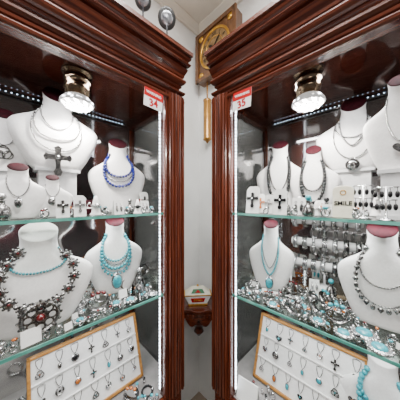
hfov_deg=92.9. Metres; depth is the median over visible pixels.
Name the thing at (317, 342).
necklace
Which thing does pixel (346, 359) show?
tray
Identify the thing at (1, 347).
ring
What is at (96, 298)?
bracelet
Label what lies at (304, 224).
bangle
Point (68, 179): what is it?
display riser
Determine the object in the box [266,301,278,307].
brooch
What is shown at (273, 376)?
necklace
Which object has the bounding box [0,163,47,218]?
bust
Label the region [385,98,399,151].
necklace
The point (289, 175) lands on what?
necklace
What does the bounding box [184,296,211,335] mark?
corner shelf
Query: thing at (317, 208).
cone
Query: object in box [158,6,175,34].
lamp
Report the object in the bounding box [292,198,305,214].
card
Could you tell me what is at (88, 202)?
box
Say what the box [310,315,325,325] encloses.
brooch
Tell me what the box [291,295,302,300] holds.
brooch
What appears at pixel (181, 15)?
trim
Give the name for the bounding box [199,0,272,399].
wall
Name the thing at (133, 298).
brooch
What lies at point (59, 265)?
necklace
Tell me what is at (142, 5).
lamp
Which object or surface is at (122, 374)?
necklace
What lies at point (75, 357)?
necklace
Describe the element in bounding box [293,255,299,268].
bangle
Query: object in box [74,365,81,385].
necklace
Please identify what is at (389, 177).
display riser
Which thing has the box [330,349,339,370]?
necklace
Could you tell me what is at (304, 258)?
bangle
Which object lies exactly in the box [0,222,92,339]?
bust
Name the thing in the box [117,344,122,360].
necklace
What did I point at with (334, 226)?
bangle
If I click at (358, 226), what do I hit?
bangle
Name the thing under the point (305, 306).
brooch
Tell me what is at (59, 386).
necklace
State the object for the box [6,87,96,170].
bust
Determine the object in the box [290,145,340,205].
bust
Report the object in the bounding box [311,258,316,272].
bangle
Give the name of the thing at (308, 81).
socket
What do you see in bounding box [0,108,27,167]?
bust
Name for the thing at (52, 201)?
pendant
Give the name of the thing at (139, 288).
flask
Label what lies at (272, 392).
ring
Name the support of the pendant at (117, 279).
attached to the necklace at (117, 279)
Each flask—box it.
[0,193,11,220]
[126,199,133,212]
[133,267,144,286]
[134,276,143,295]
[302,195,314,216]
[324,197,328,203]
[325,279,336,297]
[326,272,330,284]
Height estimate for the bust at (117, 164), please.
0.402 m
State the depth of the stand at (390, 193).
0.57 m
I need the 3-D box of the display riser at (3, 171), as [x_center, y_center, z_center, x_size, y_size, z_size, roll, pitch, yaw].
[-0.790,-0.032,0.765,0.110,0.187,0.090,0,0,-45]
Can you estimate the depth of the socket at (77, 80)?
0.77 m
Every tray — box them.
[26,312,142,399]
[253,312,367,399]
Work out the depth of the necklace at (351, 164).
0.82 m
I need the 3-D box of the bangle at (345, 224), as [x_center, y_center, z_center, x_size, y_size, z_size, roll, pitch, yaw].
[0.713,0.114,0.927,0.022,0.074,0.074,0,0,42]
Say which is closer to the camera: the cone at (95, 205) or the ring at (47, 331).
the ring at (47, 331)
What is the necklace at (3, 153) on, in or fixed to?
hanging from the bust at (5, 138)
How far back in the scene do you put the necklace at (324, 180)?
0.88 m
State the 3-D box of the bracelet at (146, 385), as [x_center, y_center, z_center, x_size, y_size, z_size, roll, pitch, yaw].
[-0.265,0.962,0.959,0.063,0.016,0.069,0,0,-21]
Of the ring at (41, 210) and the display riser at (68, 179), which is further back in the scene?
the display riser at (68, 179)
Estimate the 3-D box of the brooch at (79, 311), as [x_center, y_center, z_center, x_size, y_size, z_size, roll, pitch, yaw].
[-0.489,0.454,0.778,0.044,0.013,0.044,0,0,6]
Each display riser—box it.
[0,167,6,180]
[33,166,79,197]
[333,167,375,214]
[377,168,399,219]
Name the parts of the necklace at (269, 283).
chain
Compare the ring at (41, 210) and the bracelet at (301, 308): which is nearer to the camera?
the ring at (41, 210)
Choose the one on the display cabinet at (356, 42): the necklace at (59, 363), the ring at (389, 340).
the ring at (389, 340)
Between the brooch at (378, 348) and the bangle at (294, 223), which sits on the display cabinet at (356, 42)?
the brooch at (378, 348)
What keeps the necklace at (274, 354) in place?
on the tray at (346, 359)
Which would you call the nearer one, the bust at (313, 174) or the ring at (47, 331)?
the ring at (47, 331)
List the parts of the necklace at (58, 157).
chain, chain, chain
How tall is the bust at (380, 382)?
0.386 m
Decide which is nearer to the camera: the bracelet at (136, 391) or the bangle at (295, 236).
the bracelet at (136, 391)
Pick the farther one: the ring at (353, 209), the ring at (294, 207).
the ring at (294, 207)
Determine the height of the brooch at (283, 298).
0.015 m
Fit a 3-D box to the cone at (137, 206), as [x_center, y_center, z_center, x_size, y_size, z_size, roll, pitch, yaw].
[-0.285,0.029,0.865,0.036,0.066,0.040,0,0,17]
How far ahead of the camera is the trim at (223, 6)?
1.72 m
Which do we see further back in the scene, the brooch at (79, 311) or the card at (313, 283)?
the card at (313, 283)
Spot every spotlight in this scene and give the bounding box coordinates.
[59,64,94,112]
[291,64,325,112]
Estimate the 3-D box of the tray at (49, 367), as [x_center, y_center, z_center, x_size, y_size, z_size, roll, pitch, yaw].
[-0.523,0.814,0.923,0.138,0.312,0.470,0,0,45]
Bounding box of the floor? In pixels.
[191,392,206,399]
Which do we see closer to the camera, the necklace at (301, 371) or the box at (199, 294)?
the necklace at (301, 371)
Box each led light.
[159,112,160,388]
[235,111,236,388]
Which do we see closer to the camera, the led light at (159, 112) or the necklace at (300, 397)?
the necklace at (300, 397)
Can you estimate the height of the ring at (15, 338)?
0.031 m
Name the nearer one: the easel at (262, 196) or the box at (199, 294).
the easel at (262, 196)
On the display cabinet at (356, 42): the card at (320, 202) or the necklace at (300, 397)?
the card at (320, 202)
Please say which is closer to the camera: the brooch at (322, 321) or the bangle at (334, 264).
the brooch at (322, 321)
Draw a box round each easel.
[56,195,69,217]
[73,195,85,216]
[140,192,148,204]
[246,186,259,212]
[259,194,264,211]
[264,195,273,213]
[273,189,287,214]
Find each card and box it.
[112,200,123,214]
[140,201,148,211]
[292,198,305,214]
[309,279,319,292]
[312,270,321,279]
[316,200,324,213]
[322,204,331,215]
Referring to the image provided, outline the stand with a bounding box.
[291,216,363,292]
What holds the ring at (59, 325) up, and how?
on the display cabinet at (123, 52)
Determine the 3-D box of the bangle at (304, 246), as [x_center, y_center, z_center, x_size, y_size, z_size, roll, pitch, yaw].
[0.577,0.232,1.044,0.022,0.073,0.073,0,0,35]
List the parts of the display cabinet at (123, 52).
panel, cornice, post, glass, post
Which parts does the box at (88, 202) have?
lid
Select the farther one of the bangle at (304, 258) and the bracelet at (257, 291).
the bangle at (304, 258)
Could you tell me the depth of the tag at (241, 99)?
0.87 m
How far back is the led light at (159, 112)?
0.94 m
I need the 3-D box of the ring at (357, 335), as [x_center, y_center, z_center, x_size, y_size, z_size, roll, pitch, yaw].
[0.512,0.447,0.613,0.020,0.025,0.010,0,0,7]
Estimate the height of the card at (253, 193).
0.127 m
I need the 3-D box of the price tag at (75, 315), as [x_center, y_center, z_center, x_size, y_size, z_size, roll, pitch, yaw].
[-0.487,0.451,0.739,0.010,0.019,0.021,0,0,27]
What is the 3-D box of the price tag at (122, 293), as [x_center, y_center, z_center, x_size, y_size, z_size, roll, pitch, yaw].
[-0.367,0.442,0.901,0.020,0.036,0.039,0,0,39]
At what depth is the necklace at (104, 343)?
0.98 m
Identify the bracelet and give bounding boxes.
[87,290,108,310]
[95,290,107,301]
[123,386,138,399]
[136,394,147,399]
[139,262,148,275]
[141,384,153,397]
[248,279,260,291]
[255,284,259,297]
[265,290,274,299]
[281,286,291,295]
[285,296,303,315]
[286,280,299,293]
[308,288,317,304]
[311,298,327,313]
[318,289,332,302]
[324,302,349,323]
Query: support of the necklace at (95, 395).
on the tray at (49, 367)
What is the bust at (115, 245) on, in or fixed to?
on the display cabinet at (123, 52)
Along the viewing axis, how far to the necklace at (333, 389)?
0.82 m
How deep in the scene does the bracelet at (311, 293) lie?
0.84 m
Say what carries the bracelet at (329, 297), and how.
on the display cabinet at (356, 42)
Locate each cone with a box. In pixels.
[90,196,101,215]
[133,199,141,213]
[314,201,321,215]
[369,197,380,215]
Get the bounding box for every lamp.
[135,0,150,16]
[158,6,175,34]
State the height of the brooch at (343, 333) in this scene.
0.018 m
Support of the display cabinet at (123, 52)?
on the floor
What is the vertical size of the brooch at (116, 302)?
0.016 m
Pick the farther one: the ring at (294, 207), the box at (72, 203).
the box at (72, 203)
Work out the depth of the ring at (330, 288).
0.89 m
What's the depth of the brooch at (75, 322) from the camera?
0.71 m
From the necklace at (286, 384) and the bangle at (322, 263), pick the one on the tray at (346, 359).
the necklace at (286, 384)
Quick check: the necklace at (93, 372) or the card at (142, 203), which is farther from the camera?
the card at (142, 203)
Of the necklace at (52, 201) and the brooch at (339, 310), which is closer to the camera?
the necklace at (52, 201)
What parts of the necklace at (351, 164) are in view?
chain, chain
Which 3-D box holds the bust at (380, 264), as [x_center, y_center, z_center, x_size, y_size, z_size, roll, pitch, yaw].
[0.675,0.267,0.705,0.269,0.386,0.087,0,0,44]
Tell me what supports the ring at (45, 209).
on the display cabinet at (123, 52)
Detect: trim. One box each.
[155,0,198,35]
[199,0,242,33]
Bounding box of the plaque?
[332,186,353,217]
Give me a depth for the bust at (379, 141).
0.62 m
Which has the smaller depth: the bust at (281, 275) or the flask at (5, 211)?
the flask at (5, 211)
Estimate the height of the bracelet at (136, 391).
0.068 m
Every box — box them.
[70,200,73,214]
[86,200,92,214]
[184,284,211,305]
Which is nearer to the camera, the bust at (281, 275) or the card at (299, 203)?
the card at (299, 203)
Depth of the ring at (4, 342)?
0.57 m
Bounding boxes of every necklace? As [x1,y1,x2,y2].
[0,140,13,159]
[0,247,80,333]
[5,175,29,207]
[9,247,66,274]
[30,103,81,175]
[34,358,44,379]
[45,184,59,205]
[55,349,62,368]
[55,374,64,395]
[71,342,79,361]
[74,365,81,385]
[88,335,94,352]
[89,357,96,377]
[91,384,98,399]
[99,233,131,288]
[101,329,108,347]
[102,153,134,187]
[104,349,110,367]
[105,373,111,388]
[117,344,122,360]
[118,364,124,380]
[127,337,133,351]
[261,234,279,288]
[267,156,291,194]
[272,343,278,358]
[272,370,277,381]
[276,324,282,341]
[285,377,290,389]
[297,380,303,399]
[299,159,326,203]
[300,357,306,375]
[315,366,322,384]
[317,342,323,358]
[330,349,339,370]
[330,375,338,397]
[333,112,371,169]
[352,244,399,314]
[356,365,399,399]
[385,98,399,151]
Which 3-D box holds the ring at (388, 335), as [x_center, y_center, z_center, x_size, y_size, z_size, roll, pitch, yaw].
[0.610,0.447,0.611,0.010,0.026,0.021,0,0,-13]
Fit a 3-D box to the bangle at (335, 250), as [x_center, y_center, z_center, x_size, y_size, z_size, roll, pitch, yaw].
[0.681,0.232,0.954,0.022,0.074,0.074,0,0,40]
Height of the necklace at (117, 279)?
0.266 m
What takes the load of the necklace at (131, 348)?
on the tray at (49, 367)
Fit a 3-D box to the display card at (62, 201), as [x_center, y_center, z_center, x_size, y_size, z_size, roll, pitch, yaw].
[-0.494,0.022,0.681,0.040,0.079,0.035,0,0,-45]
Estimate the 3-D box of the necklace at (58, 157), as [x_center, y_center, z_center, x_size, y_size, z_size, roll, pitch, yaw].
[-0.618,-0.260,0.826,0.182,0.314,0.074,0,0,-40]
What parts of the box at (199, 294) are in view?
green panel, red panel, lid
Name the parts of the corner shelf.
shelf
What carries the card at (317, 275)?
on the display cabinet at (356, 42)
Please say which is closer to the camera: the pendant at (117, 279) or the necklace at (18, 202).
the necklace at (18, 202)
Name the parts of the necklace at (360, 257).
chain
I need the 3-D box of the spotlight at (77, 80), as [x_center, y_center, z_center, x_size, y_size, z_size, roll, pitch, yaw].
[-0.520,-0.459,0.805,0.126,0.153,0.128,0,0,-40]
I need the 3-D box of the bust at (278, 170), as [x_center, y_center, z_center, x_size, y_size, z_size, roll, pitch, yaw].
[0.438,-0.135,1.040,0.250,0.393,0.080,0,0,32]
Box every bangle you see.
[292,215,298,226]
[293,234,298,247]
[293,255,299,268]
[302,215,308,227]
[302,235,307,248]
[302,257,307,270]
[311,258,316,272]
[312,216,316,227]
[312,235,315,250]
[319,260,327,274]
[320,215,326,228]
[322,238,326,251]
[331,216,337,229]
[332,239,338,253]
[332,262,338,276]
[343,218,348,230]
[343,240,349,254]
[355,218,361,231]
[355,241,361,253]
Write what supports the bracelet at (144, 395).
on the display cabinet at (123, 52)
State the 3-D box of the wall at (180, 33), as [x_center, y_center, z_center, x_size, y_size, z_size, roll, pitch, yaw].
[-1.324,0.115,0.694,0.100,3.670,3.814,0,0,45]
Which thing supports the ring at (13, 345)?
on the display cabinet at (123, 52)
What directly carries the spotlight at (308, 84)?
attached to the display cabinet at (356, 42)
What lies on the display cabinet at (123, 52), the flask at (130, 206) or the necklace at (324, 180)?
the flask at (130, 206)
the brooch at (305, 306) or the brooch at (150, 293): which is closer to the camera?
the brooch at (305, 306)
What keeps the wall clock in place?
attached to the wall at (248, 8)
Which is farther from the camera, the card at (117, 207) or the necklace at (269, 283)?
the necklace at (269, 283)
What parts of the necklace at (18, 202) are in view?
chain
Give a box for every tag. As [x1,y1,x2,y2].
[20,325,41,348]
[63,321,72,330]
[71,312,77,319]
[118,288,126,298]
[144,86,162,112]
[233,86,251,111]
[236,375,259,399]
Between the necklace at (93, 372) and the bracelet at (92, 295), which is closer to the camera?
the bracelet at (92, 295)
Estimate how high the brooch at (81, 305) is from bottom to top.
0.016 m
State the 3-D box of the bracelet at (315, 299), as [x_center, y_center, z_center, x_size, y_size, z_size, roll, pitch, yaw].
[0.489,0.433,0.779,0.020,0.055,0.060,0,0,-25]
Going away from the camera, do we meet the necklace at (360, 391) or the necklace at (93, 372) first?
the necklace at (360, 391)
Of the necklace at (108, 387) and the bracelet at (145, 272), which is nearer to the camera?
the necklace at (108, 387)
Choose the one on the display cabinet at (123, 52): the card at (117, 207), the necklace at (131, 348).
the card at (117, 207)
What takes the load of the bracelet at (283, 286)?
on the display cabinet at (356, 42)
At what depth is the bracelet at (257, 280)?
0.96 m
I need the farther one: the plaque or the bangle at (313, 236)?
the bangle at (313, 236)
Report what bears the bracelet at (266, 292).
on the display cabinet at (356, 42)
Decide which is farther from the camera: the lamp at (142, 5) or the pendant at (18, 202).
the lamp at (142, 5)
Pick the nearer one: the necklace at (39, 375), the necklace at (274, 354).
the necklace at (39, 375)
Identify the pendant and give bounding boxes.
[14,195,22,207]
[15,298,62,333]
[43,146,71,175]
[48,196,55,205]
[111,269,122,288]
[265,274,273,288]
[345,157,359,169]
[392,143,399,151]
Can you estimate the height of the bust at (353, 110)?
0.343 m
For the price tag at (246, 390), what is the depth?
0.92 m
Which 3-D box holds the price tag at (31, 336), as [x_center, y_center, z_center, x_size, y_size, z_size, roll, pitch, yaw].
[-0.544,0.437,0.612,0.025,0.046,0.050,0,0,39]
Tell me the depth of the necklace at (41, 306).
0.63 m
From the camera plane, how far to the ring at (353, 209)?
0.61 m
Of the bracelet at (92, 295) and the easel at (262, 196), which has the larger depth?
the easel at (262, 196)
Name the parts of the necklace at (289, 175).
chain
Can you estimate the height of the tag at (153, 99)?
0.090 m
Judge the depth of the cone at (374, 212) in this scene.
0.72 m
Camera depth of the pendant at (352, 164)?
0.82 m
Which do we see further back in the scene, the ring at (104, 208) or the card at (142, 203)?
the card at (142, 203)
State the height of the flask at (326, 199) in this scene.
0.073 m
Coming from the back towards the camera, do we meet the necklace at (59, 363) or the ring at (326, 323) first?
the necklace at (59, 363)
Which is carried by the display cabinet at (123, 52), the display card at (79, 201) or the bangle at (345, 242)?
the display card at (79, 201)
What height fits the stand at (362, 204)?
0.112 m
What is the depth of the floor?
1.88 m
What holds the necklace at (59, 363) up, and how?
on the tray at (49, 367)
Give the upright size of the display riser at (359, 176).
0.198 m
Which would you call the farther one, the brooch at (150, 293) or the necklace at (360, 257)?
the brooch at (150, 293)
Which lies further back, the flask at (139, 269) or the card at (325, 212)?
the flask at (139, 269)
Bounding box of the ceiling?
[174,0,223,22]
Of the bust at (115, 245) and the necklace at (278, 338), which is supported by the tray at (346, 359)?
the necklace at (278, 338)
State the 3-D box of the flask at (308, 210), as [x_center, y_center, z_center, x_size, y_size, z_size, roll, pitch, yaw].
[0.410,0.021,0.719,0.045,0.081,0.045,0,0,-20]
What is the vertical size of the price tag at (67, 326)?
0.022 m
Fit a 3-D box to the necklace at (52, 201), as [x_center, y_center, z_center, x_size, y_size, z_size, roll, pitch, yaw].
[-0.540,-0.019,0.697,0.046,0.079,0.031,0,0,-41]
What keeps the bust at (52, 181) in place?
on the display cabinet at (123, 52)
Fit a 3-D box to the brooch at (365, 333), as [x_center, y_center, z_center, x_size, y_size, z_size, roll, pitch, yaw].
[0.558,0.450,0.646,0.082,0.024,0.080,0,0,45]
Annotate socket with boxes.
[61,64,91,99]
[293,64,323,98]
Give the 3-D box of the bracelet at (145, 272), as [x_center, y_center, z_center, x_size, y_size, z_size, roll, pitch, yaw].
[-0.347,0.423,1.168,0.027,0.074,0.081,0,0,21]
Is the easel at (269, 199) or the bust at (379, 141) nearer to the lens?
the bust at (379, 141)
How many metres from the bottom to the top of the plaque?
0.112 m
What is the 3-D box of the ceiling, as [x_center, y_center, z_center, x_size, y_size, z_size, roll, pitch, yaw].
[0.000,-1.770,-0.150,5.200,0.100,4.700,0,0,0]
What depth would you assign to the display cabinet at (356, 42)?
0.94 m
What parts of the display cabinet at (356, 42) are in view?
post, glass, post, cornice, panel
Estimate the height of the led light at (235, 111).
1.438 m
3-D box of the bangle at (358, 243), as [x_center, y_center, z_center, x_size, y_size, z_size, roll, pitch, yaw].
[0.748,0.232,0.897,0.022,0.074,0.074,0,0,36]
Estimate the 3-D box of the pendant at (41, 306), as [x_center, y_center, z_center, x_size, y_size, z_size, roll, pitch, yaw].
[-0.529,0.389,0.631,0.122,0.122,0.013,0,0,-42]
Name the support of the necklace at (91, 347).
on the tray at (49, 367)
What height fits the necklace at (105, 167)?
0.185 m
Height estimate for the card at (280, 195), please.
0.111 m
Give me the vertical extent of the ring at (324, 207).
0.039 m
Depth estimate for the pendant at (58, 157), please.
0.80 m
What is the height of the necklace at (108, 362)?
0.074 m
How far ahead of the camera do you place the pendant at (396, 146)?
0.59 m
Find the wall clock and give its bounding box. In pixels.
[195,2,241,142]
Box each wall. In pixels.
[122,0,198,399]
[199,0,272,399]
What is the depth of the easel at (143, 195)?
1.07 m
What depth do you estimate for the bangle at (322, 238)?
0.96 m
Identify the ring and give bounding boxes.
[0,341,7,352]
[0,346,5,356]
[9,337,19,347]
[9,344,17,353]
[40,208,49,217]
[40,209,44,217]
[43,330,50,339]
[54,324,62,333]
[102,207,108,214]
[270,391,275,399]
[291,206,297,215]
[320,206,329,216]
[324,322,330,329]
[352,208,358,218]
[355,334,361,342]
[386,334,393,343]
[387,339,394,347]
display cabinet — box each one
[0,0,192,399]
[204,0,399,399]
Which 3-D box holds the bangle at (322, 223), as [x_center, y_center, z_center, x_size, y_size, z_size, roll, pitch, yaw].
[0.643,0.114,0.987,0.022,0.074,0.074,0,0,45]
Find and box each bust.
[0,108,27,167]
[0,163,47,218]
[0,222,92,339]
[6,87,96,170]
[38,175,72,216]
[84,217,141,294]
[88,139,144,211]
[249,219,294,290]
[257,141,300,208]
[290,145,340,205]
[316,96,376,170]
[338,220,399,333]
[340,348,399,399]
[363,75,399,169]
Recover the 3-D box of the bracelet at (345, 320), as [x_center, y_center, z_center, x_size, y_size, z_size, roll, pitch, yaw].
[0.515,0.424,0.717,0.079,0.072,0.026,0,0,28]
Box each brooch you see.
[73,316,86,324]
[74,308,86,314]
[75,302,85,309]
[111,299,122,306]
[123,296,136,303]
[147,290,156,295]
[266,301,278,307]
[279,297,290,303]
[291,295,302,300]
[295,303,309,310]
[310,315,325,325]
[332,306,345,313]
[333,326,354,339]
[349,325,379,341]
[364,339,395,357]
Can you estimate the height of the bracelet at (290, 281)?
0.060 m
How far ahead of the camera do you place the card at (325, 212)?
0.72 m
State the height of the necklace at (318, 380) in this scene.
0.066 m
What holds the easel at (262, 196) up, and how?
on the display cabinet at (356, 42)

